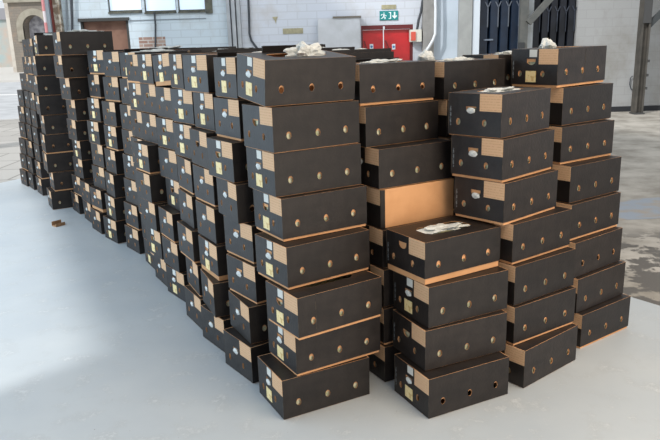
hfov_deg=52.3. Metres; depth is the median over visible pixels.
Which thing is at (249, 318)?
carton
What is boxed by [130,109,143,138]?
carton
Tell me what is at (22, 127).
carton
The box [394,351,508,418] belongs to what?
carton
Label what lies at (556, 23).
door
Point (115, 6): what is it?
window
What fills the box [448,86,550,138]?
carton
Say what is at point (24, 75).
carton
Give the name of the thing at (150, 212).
carton
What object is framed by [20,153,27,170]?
carton
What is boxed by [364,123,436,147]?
tray
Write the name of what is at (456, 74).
carton
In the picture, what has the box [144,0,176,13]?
window
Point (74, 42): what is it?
carton
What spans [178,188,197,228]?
carton
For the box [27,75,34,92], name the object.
carton
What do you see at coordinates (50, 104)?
carton
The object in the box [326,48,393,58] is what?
carton
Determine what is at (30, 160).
carton
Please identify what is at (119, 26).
door
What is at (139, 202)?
carton
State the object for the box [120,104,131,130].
carton
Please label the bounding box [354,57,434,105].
carton
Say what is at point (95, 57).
carton
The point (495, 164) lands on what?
tray
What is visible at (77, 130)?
carton
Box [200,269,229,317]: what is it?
carton
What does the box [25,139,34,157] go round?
carton
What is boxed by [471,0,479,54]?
trim
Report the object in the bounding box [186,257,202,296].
carton
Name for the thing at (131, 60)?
carton
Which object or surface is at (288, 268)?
tray
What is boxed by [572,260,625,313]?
carton
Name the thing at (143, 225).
carton
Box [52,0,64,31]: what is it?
trim
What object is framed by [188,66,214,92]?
tray
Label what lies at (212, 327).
carton
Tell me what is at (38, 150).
carton
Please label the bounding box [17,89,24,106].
carton
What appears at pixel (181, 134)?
carton
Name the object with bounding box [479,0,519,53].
door
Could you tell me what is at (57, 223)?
scrap
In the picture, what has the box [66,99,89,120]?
carton
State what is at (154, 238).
carton
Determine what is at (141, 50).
carton
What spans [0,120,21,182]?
pavement
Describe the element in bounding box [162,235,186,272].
carton
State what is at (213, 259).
tray
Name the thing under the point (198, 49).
carton
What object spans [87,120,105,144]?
carton
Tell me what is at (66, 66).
carton
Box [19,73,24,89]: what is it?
carton
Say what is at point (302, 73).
carton
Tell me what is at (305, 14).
wall
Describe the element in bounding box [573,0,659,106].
wall
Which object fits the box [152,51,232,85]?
carton
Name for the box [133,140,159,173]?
carton
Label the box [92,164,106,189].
carton
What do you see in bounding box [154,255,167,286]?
carton
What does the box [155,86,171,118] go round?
carton
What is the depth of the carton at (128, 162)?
6.10 m
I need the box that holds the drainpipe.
[426,0,436,50]
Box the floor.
[0,111,659,439]
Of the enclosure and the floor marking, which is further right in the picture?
the floor marking
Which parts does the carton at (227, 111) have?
tan panel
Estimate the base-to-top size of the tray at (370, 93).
0.199 m
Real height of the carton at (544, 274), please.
0.220 m
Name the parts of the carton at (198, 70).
tan panel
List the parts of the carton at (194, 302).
tan panel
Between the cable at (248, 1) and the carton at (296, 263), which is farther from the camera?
the cable at (248, 1)
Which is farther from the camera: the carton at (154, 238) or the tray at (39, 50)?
the tray at (39, 50)
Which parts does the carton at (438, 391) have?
tan panel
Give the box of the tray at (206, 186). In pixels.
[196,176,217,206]
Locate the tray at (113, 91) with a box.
[106,83,121,101]
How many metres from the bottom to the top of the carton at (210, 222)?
0.220 m
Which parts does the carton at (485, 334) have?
tan panel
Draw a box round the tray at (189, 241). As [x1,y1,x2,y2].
[181,233,199,262]
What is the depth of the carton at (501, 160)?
3.51 m
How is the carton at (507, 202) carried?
on the carton at (548, 231)
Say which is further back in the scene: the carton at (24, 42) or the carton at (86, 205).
the carton at (24, 42)
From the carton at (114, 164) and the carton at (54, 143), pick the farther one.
the carton at (54, 143)
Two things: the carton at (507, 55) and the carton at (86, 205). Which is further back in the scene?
the carton at (86, 205)
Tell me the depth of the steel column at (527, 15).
15.55 m
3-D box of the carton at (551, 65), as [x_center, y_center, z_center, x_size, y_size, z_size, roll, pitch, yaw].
[1.389,-0.965,4.074,0.504,0.276,0.321,-14,19,-36]
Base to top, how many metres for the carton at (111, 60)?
0.222 m
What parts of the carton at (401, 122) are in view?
tan panel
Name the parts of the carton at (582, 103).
tan panel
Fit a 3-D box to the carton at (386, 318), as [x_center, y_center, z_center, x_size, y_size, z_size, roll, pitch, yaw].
[0.425,0.515,3.906,0.511,0.212,0.320,-10,17,-29]
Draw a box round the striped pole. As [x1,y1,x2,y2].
[41,0,47,32]
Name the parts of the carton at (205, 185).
tan panel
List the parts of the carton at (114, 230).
tan panel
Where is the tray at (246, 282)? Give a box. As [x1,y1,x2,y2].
[230,268,266,303]
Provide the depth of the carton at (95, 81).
6.54 m
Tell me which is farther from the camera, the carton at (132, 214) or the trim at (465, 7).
the trim at (465, 7)
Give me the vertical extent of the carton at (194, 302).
0.220 m
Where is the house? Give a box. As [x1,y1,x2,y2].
[0,8,12,66]
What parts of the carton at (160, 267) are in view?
tan panel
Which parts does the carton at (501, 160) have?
tan panel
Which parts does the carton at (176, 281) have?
tan panel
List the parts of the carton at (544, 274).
tan panel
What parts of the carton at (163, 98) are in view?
tan panel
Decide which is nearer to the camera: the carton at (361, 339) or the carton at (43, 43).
the carton at (361, 339)
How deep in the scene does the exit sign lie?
15.78 m
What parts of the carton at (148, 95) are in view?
tan panel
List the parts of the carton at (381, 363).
tan panel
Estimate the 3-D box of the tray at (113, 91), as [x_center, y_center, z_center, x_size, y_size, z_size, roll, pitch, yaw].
[-1.847,-1.257,6.406,0.493,0.210,0.310,-14,19,-40]
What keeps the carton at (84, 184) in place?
on the carton at (86, 205)
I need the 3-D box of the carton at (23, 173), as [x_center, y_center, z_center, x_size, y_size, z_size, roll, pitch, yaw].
[-4.127,-0.643,9.616,0.511,0.217,0.320,-13,18,-36]
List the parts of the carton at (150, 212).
tan panel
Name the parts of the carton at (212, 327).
tan panel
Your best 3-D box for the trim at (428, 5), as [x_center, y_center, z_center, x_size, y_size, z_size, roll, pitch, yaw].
[2.285,-5.152,15.630,0.258,5.700,0.179,-2,15,0]
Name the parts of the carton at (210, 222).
tan panel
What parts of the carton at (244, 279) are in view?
tan panel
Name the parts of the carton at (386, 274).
tan panel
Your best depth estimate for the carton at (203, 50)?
5.58 m
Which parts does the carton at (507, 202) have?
tan panel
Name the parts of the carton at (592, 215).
tan panel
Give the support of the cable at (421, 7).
attached to the electrical box at (414, 35)
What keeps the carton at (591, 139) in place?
on the carton at (589, 178)
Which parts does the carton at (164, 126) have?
tan panel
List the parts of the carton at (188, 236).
tan panel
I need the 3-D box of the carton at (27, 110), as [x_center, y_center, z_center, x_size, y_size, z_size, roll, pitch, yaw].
[-3.844,-1.434,9.134,0.511,0.217,0.320,-11,18,-33]
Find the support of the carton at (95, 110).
on the carton at (96, 134)
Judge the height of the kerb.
0.200 m
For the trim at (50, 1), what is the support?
attached to the wall at (305, 14)
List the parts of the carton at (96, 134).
tan panel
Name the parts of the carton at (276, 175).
tan panel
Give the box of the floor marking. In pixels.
[619,197,659,219]
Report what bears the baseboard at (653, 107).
attached to the wall at (613, 24)
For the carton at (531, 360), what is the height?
0.220 m
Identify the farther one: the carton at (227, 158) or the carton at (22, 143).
the carton at (22, 143)
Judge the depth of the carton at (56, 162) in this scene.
7.90 m
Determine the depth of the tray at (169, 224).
4.92 m
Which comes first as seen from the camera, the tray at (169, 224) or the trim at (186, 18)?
the tray at (169, 224)
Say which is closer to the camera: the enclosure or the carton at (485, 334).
the carton at (485, 334)
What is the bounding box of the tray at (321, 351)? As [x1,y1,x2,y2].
[271,334,378,375]
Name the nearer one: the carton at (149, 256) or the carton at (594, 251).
the carton at (594, 251)
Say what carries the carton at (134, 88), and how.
on the carton at (136, 118)
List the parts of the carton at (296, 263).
tan panel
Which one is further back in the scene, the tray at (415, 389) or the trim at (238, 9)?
the trim at (238, 9)
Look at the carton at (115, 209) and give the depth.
6.46 m
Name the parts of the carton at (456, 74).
tan panel, lid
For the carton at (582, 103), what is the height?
0.217 m
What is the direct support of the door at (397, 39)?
in the wall at (305, 14)
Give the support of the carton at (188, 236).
on the carton at (193, 269)
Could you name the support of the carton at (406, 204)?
on the carton at (377, 237)
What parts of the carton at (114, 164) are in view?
tan panel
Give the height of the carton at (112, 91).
0.222 m
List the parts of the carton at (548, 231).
tan panel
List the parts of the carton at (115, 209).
tan panel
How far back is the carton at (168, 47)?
6.93 m
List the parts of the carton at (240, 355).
tan panel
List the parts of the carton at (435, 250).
tan panel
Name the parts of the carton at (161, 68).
tan panel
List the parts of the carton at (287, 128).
tan panel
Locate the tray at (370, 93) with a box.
[359,82,432,105]
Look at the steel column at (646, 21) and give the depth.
15.45 m
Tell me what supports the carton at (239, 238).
on the carton at (244, 279)
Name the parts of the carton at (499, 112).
tan panel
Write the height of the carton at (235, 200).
0.218 m
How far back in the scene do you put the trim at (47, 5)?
15.47 m
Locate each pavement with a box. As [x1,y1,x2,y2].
[0,67,23,81]
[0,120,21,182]
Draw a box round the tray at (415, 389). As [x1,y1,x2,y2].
[400,375,496,403]
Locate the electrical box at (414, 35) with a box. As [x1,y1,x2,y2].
[409,29,421,41]
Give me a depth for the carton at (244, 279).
3.75 m
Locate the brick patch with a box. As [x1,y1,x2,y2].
[139,37,165,47]
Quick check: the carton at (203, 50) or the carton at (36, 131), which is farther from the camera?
the carton at (36, 131)
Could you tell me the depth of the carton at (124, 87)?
5.95 m
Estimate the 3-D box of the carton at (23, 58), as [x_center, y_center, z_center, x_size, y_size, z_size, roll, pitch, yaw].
[-3.808,-2.079,8.987,0.504,0.217,0.320,-11,18,-33]
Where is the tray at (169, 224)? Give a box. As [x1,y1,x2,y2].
[162,217,178,242]
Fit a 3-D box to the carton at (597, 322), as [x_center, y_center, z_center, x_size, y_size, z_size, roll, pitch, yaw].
[1.612,0.601,4.280,0.512,0.217,0.320,-12,18,-33]
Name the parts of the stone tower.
cornice, door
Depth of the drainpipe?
15.60 m
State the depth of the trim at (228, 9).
15.69 m
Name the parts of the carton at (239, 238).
tan panel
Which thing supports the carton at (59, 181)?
on the carton at (56, 199)
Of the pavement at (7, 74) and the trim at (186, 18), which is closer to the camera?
the trim at (186, 18)
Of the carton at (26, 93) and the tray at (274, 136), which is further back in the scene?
the carton at (26, 93)
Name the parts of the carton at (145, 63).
tan panel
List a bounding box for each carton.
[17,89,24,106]
[17,106,26,122]
[18,122,26,138]
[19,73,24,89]
[19,137,26,154]
[19,168,28,186]
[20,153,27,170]
[22,39,29,56]
[22,57,27,73]
[23,74,29,90]
[23,90,30,107]
[24,107,31,124]
[25,123,33,141]
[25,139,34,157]
[26,57,32,74]
[26,155,35,173]
[27,39,46,56]
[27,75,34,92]
[27,171,36,189]
[29,92,36,110]
[30,109,40,127]
[31,55,56,75]
[32,32,54,55]
[32,126,41,144]
[33,75,60,95]
[33,143,42,161]
[34,160,48,178]
[35,95,66,115]
[35,176,50,195]
[40,114,67,134]
[40,133,72,153]
[42,151,73,172]
[46,187,73,209]
[49,170,74,190]
[52,29,113,54]
[53,55,89,77]
[59,77,90,99]
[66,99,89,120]
[66,118,88,140]
[71,191,83,213]
[72,140,91,160]
[72,156,92,178]
[72,174,90,196]
[80,178,93,203]
[83,200,91,222]
[87,50,123,73]
[87,74,106,97]
[87,97,105,121]
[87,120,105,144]
[89,186,106,212]
[90,207,106,233]
[91,143,106,167]
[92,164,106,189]
[101,101,122,126]
[102,51,123,76]
[103,76,121,101]
[103,215,126,243]
[104,125,123,150]
[104,148,124,174]
[104,170,125,197]
[105,193,125,220]
[119,48,187,77]
[119,78,129,104]
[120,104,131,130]
[122,129,132,154]
[122,153,134,179]
[124,177,137,205]
[124,201,141,230]
[124,224,144,253]
[125,54,139,82]
[128,82,142,111]
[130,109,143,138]
[130,136,143,161]
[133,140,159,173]
[133,162,136,187]
[135,169,166,202]
[136,188,141,213]
[137,53,165,83]
[140,83,170,113]
[140,197,167,231]
[140,213,146,238]
[141,112,159,143]
[143,237,154,268]
[145,225,163,259]
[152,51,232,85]
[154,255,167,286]
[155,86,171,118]
[156,46,195,49]
[156,117,174,149]
[158,147,178,181]
[158,205,181,242]
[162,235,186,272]
[165,177,180,210]
[165,264,189,301]
[168,53,216,89]
[170,88,194,124]
[172,122,195,158]
[176,155,194,194]
[177,220,200,262]
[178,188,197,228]
[182,54,216,92]
[184,46,235,51]
[184,285,204,329]
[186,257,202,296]
[189,127,216,168]
[192,164,217,206]
[193,92,217,131]
[195,199,224,243]
[198,235,228,280]
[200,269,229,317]
[201,47,252,51]
[201,304,232,351]
[206,136,247,182]
[213,51,261,98]
[213,97,253,140]
[216,48,261,51]
[216,177,254,223]
[223,215,262,263]
[223,327,270,382]
[226,253,268,303]
[228,290,268,343]
[237,41,355,106]
[242,100,359,153]
[246,143,360,197]
[253,184,366,241]
[255,227,369,289]
[257,353,369,419]
[265,270,381,339]
[267,316,379,375]
[322,47,354,49]
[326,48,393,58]
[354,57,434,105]
[358,100,437,147]
[361,138,452,188]
[362,178,453,228]
[362,215,451,267]
[367,263,393,306]
[367,343,400,381]
[380,305,395,344]
[386,215,500,284]
[393,266,507,327]
[393,309,506,370]
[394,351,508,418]
[417,49,504,99]
[433,99,451,137]
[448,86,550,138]
[451,129,554,182]
[452,176,454,210]
[454,169,557,224]
[462,51,517,86]
[484,206,571,264]
[498,247,575,305]
[500,323,577,387]
[502,286,575,345]
[511,38,606,87]
[518,82,612,125]
[546,119,614,164]
[551,155,620,202]
[556,192,620,240]
[568,226,622,277]
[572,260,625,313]
[572,294,630,348]
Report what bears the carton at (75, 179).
on the carton at (77, 201)
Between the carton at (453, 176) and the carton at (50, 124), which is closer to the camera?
the carton at (453, 176)
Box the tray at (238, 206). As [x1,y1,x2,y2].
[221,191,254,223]
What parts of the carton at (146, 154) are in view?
tan panel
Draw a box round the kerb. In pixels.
[0,118,18,120]
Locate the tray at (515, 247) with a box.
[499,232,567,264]
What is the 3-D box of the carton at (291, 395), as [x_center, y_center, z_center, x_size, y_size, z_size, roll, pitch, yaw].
[-0.091,0.832,3.592,0.512,0.217,0.320,-9,17,-27]
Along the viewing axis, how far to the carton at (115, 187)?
6.40 m
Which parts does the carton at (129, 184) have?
tan panel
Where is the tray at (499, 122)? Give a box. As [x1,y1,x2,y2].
[452,106,545,138]
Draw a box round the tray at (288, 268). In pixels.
[258,249,367,289]
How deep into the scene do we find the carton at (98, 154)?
6.74 m
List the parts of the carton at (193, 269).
tan panel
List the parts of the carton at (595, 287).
tan panel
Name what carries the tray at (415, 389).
on the carton at (438, 391)
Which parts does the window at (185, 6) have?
sill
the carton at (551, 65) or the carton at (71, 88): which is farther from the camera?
the carton at (71, 88)
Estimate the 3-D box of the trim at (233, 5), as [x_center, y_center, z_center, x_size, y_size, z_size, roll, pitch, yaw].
[-2.251,-5.017,15.620,0.082,5.700,0.199,-2,15,0]
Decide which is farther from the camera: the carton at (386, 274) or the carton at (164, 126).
the carton at (164, 126)
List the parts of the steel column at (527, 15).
post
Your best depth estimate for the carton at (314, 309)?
3.34 m
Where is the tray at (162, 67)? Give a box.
[156,61,170,85]
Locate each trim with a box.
[44,0,52,32]
[49,0,55,31]
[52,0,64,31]
[130,18,205,20]
[205,0,212,12]
[226,0,232,46]
[231,0,237,47]
[236,0,242,47]
[422,0,433,55]
[457,0,472,56]
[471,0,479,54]
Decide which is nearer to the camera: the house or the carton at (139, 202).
the carton at (139, 202)
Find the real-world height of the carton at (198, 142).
0.220 m
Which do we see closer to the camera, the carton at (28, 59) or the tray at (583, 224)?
the tray at (583, 224)
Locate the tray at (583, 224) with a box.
[570,212,616,240]
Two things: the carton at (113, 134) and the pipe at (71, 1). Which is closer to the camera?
the carton at (113, 134)
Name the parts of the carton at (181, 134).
tan panel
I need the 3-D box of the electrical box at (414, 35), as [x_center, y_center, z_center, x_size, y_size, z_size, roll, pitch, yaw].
[2.010,-4.339,15.816,0.272,0.278,0.229,-2,15,0]
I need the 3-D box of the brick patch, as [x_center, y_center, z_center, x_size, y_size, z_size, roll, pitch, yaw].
[-4.208,-4.162,15.928,0.624,0.343,0.011,-2,15,0]
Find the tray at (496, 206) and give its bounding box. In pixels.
[455,189,554,224]
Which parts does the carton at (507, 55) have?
tan panel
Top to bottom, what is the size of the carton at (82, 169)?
0.220 m
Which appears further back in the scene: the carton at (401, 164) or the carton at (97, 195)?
the carton at (97, 195)
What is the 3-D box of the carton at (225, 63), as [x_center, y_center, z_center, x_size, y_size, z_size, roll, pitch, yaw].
[-0.365,-0.833,3.812,0.511,0.244,0.320,-10,17,-29]
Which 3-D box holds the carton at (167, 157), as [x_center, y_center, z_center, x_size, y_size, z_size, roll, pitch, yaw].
[-0.992,-0.452,5.077,0.511,0.218,0.320,-12,18,-35]
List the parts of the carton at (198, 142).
tan panel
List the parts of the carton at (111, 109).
tan panel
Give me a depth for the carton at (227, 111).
3.69 m
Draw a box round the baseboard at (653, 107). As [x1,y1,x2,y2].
[611,105,659,111]
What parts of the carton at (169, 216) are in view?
tan panel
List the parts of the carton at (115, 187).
tan panel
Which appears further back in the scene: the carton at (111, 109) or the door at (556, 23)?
the door at (556, 23)
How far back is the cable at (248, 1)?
15.76 m
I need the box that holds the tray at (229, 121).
[217,109,243,140]
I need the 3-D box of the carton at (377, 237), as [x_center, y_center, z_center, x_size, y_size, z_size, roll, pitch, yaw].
[0.414,0.090,3.835,0.512,0.212,0.320,-10,17,-29]
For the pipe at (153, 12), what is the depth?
15.72 m
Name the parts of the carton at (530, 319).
tan panel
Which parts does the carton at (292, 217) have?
tan panel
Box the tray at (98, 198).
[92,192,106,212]
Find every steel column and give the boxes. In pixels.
[518,0,552,48]
[629,0,659,113]
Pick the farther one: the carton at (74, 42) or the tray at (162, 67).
the carton at (74, 42)
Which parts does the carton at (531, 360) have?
tan panel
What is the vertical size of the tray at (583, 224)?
0.204 m
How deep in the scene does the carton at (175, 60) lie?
4.39 m
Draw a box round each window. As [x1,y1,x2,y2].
[108,0,141,13]
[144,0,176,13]
[178,0,205,12]
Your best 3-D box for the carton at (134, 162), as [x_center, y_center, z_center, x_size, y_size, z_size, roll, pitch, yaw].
[-1.375,-0.393,5.748,0.511,0.220,0.320,-11,18,-33]
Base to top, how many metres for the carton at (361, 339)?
0.217 m
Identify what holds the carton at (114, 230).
on the floor
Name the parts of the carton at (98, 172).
tan panel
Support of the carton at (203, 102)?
on the carton at (198, 142)
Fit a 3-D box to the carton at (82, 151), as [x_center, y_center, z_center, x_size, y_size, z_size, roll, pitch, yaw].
[-2.571,-0.819,7.494,0.511,0.220,0.320,-12,18,-33]
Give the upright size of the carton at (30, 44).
0.217 m
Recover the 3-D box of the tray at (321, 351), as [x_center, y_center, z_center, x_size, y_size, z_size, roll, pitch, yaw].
[-0.031,0.612,3.579,0.493,0.204,0.310,-10,17,-29]
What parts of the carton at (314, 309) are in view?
tan panel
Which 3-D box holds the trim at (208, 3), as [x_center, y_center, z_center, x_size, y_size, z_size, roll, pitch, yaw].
[-2.850,-5.680,15.518,0.153,1.734,0.049,-2,15,0]
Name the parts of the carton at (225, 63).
lid, tan panel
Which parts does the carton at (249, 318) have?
tan panel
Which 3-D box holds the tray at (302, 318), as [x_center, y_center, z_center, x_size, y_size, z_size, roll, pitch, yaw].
[-0.030,0.412,3.476,0.493,0.204,0.310,-11,17,-32]
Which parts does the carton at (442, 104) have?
tan panel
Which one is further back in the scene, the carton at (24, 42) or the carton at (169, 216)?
the carton at (24, 42)
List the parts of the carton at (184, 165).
tan panel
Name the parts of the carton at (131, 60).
tan panel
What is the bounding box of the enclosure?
[318,16,360,48]
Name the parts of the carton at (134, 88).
tan panel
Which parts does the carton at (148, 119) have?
tan panel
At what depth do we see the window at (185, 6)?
15.78 m
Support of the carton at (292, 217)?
on the carton at (296, 263)
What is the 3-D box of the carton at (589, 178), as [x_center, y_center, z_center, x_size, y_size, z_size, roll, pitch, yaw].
[1.502,-0.274,4.154,0.504,0.217,0.320,-12,18,-34]
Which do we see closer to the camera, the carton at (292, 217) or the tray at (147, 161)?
the carton at (292, 217)
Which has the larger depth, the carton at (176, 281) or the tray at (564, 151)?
the carton at (176, 281)
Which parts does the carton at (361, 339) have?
tan panel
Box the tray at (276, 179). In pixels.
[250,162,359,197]
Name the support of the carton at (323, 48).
on the carton
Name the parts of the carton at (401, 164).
tan panel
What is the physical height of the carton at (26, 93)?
0.217 m
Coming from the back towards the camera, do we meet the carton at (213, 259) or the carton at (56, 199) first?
the carton at (56, 199)
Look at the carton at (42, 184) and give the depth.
8.76 m
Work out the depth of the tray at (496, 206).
3.55 m
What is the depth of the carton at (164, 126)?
4.91 m
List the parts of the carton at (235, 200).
tan panel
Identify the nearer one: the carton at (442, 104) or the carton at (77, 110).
the carton at (442, 104)
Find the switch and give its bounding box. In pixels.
[411,32,415,40]
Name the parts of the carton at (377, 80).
tan panel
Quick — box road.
[0,82,20,118]
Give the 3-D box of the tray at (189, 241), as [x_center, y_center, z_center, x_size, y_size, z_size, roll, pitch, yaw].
[-0.753,0.117,4.642,0.493,0.207,0.310,-10,17,-28]
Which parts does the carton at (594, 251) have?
tan panel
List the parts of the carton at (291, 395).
tan panel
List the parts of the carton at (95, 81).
tan panel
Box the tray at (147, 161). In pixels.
[136,150,159,173]
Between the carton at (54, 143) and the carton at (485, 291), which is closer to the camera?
the carton at (485, 291)
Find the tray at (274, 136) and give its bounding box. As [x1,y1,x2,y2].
[246,119,353,153]
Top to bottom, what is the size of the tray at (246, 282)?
0.205 m
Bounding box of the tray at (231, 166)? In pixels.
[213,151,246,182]
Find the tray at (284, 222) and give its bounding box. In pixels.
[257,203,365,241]
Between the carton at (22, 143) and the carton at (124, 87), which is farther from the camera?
the carton at (22, 143)
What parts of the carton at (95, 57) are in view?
tan panel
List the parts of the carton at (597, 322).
tan panel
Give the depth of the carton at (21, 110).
9.22 m
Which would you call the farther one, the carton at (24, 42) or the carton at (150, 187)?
the carton at (24, 42)
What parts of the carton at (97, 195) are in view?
tan panel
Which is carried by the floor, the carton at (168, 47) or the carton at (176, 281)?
the carton at (176, 281)
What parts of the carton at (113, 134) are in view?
tan panel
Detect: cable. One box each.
[247,0,257,47]
[416,0,422,28]
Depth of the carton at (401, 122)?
3.61 m
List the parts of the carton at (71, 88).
tan panel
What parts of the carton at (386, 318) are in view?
tan panel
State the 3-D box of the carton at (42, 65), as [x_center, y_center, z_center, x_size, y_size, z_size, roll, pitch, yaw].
[-3.167,-1.798,7.794,0.511,0.219,0.320,-10,17,-29]
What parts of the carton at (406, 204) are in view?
panel, tan panel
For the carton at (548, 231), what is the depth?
3.62 m
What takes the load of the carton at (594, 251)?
on the carton at (595, 287)
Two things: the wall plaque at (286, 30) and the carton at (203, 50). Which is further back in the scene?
the wall plaque at (286, 30)
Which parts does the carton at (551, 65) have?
tan panel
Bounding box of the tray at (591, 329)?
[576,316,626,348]
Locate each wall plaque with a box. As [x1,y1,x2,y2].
[283,28,302,33]
[381,5,395,8]
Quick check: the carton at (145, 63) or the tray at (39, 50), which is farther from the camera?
the tray at (39, 50)
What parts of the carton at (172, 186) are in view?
tan panel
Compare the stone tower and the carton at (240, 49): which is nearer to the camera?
the carton at (240, 49)
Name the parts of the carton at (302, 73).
tan panel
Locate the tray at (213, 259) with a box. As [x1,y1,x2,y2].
[201,247,227,280]
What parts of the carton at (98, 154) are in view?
tan panel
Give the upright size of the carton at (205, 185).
0.220 m
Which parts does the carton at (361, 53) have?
lid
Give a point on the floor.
(94, 345)
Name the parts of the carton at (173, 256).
tan panel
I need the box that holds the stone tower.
[3,0,44,71]
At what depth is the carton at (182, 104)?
4.41 m
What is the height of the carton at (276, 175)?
0.217 m
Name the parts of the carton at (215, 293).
tan panel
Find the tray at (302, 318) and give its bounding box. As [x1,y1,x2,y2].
[269,298,380,339]
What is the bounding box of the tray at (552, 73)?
[512,59,602,87]
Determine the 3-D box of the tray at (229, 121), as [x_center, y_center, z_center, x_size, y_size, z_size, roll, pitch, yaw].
[-0.362,-0.594,3.849,0.493,0.205,0.310,-11,18,-32]
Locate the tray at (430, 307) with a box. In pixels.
[399,288,495,327]
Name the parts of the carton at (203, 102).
tan panel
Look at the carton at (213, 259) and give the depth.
4.10 m
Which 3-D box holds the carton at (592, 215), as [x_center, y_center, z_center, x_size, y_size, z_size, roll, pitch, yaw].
[1.512,-0.054,4.183,0.504,0.217,0.320,-12,18,-35]
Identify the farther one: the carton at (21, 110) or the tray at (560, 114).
the carton at (21, 110)
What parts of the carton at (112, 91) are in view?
tan panel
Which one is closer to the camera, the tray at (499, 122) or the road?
the tray at (499, 122)
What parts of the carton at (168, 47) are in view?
lid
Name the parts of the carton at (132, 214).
tan panel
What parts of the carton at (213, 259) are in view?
tan panel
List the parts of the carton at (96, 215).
tan panel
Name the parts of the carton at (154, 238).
tan panel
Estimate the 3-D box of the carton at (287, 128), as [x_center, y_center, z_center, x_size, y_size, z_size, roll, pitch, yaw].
[-0.148,-0.495,3.450,0.504,0.217,0.320,-11,17,-32]
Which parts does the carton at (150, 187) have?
tan panel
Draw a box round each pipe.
[65,0,67,31]
[70,0,72,30]
[153,12,155,47]
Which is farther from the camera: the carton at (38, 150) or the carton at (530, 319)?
the carton at (38, 150)
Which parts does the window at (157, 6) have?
sill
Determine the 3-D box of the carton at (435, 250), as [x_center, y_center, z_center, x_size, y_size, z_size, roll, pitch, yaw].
[0.595,0.136,3.530,0.504,0.235,0.320,-10,17,-30]
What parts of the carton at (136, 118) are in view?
tan panel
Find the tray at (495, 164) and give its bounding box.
[452,147,550,182]
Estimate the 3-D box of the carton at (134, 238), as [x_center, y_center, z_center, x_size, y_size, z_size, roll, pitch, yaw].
[-1.644,0.135,6.391,0.512,0.221,0.320,-13,18,-36]
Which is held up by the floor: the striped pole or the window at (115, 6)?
the striped pole
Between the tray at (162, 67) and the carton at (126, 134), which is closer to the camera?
the tray at (162, 67)
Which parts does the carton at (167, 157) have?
tan panel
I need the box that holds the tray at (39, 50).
[35,46,54,55]
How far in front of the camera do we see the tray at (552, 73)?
3.94 m
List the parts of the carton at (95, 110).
tan panel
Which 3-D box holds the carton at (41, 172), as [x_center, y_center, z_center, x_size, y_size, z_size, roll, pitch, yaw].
[-3.617,-0.704,8.930,0.511,0.217,0.320,-11,18,-33]
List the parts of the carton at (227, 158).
tan panel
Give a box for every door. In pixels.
[78,17,130,54]
[361,24,412,60]
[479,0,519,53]
[532,0,576,47]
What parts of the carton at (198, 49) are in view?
lid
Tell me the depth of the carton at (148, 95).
5.16 m
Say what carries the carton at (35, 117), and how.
on the carton at (36, 131)
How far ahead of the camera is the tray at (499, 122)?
3.46 m
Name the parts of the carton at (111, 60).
tan panel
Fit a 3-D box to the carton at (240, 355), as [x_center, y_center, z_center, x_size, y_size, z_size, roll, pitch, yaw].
[-0.328,0.735,3.982,0.511,0.218,0.320,-12,18,-35]
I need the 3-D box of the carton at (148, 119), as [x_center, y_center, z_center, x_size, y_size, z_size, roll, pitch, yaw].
[-1.191,-0.750,5.327,0.511,0.220,0.320,-11,18,-32]
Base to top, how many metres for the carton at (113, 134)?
0.222 m
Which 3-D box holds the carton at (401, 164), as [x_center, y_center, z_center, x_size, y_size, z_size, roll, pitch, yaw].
[0.387,-0.332,3.755,0.511,0.212,0.320,-10,17,-29]
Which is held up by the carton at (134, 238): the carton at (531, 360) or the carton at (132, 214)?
the carton at (132, 214)
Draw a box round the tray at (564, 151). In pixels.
[553,140,610,164]
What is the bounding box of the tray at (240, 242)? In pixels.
[227,229,255,263]
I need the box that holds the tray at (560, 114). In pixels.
[549,104,608,125]
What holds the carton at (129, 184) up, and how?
on the carton at (132, 214)
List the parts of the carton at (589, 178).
tan panel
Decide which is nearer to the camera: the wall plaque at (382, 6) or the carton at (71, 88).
the carton at (71, 88)
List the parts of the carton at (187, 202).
tan panel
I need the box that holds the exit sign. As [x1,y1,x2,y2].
[380,11,397,19]
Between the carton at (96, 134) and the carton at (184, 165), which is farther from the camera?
the carton at (96, 134)
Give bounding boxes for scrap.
[51,219,64,226]
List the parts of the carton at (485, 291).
tan panel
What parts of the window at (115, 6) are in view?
sill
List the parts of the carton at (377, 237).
tan panel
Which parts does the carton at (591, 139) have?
tan panel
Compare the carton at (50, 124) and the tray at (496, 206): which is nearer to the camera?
the tray at (496, 206)
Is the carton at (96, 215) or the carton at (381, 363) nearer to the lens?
the carton at (381, 363)
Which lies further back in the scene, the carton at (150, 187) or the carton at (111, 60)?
the carton at (111, 60)
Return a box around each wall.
[61,0,457,60]
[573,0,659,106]
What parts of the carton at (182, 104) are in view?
tan panel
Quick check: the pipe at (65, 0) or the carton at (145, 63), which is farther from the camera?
the pipe at (65, 0)
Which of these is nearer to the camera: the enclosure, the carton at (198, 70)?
the carton at (198, 70)
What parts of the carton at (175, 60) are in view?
tan panel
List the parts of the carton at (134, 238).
tan panel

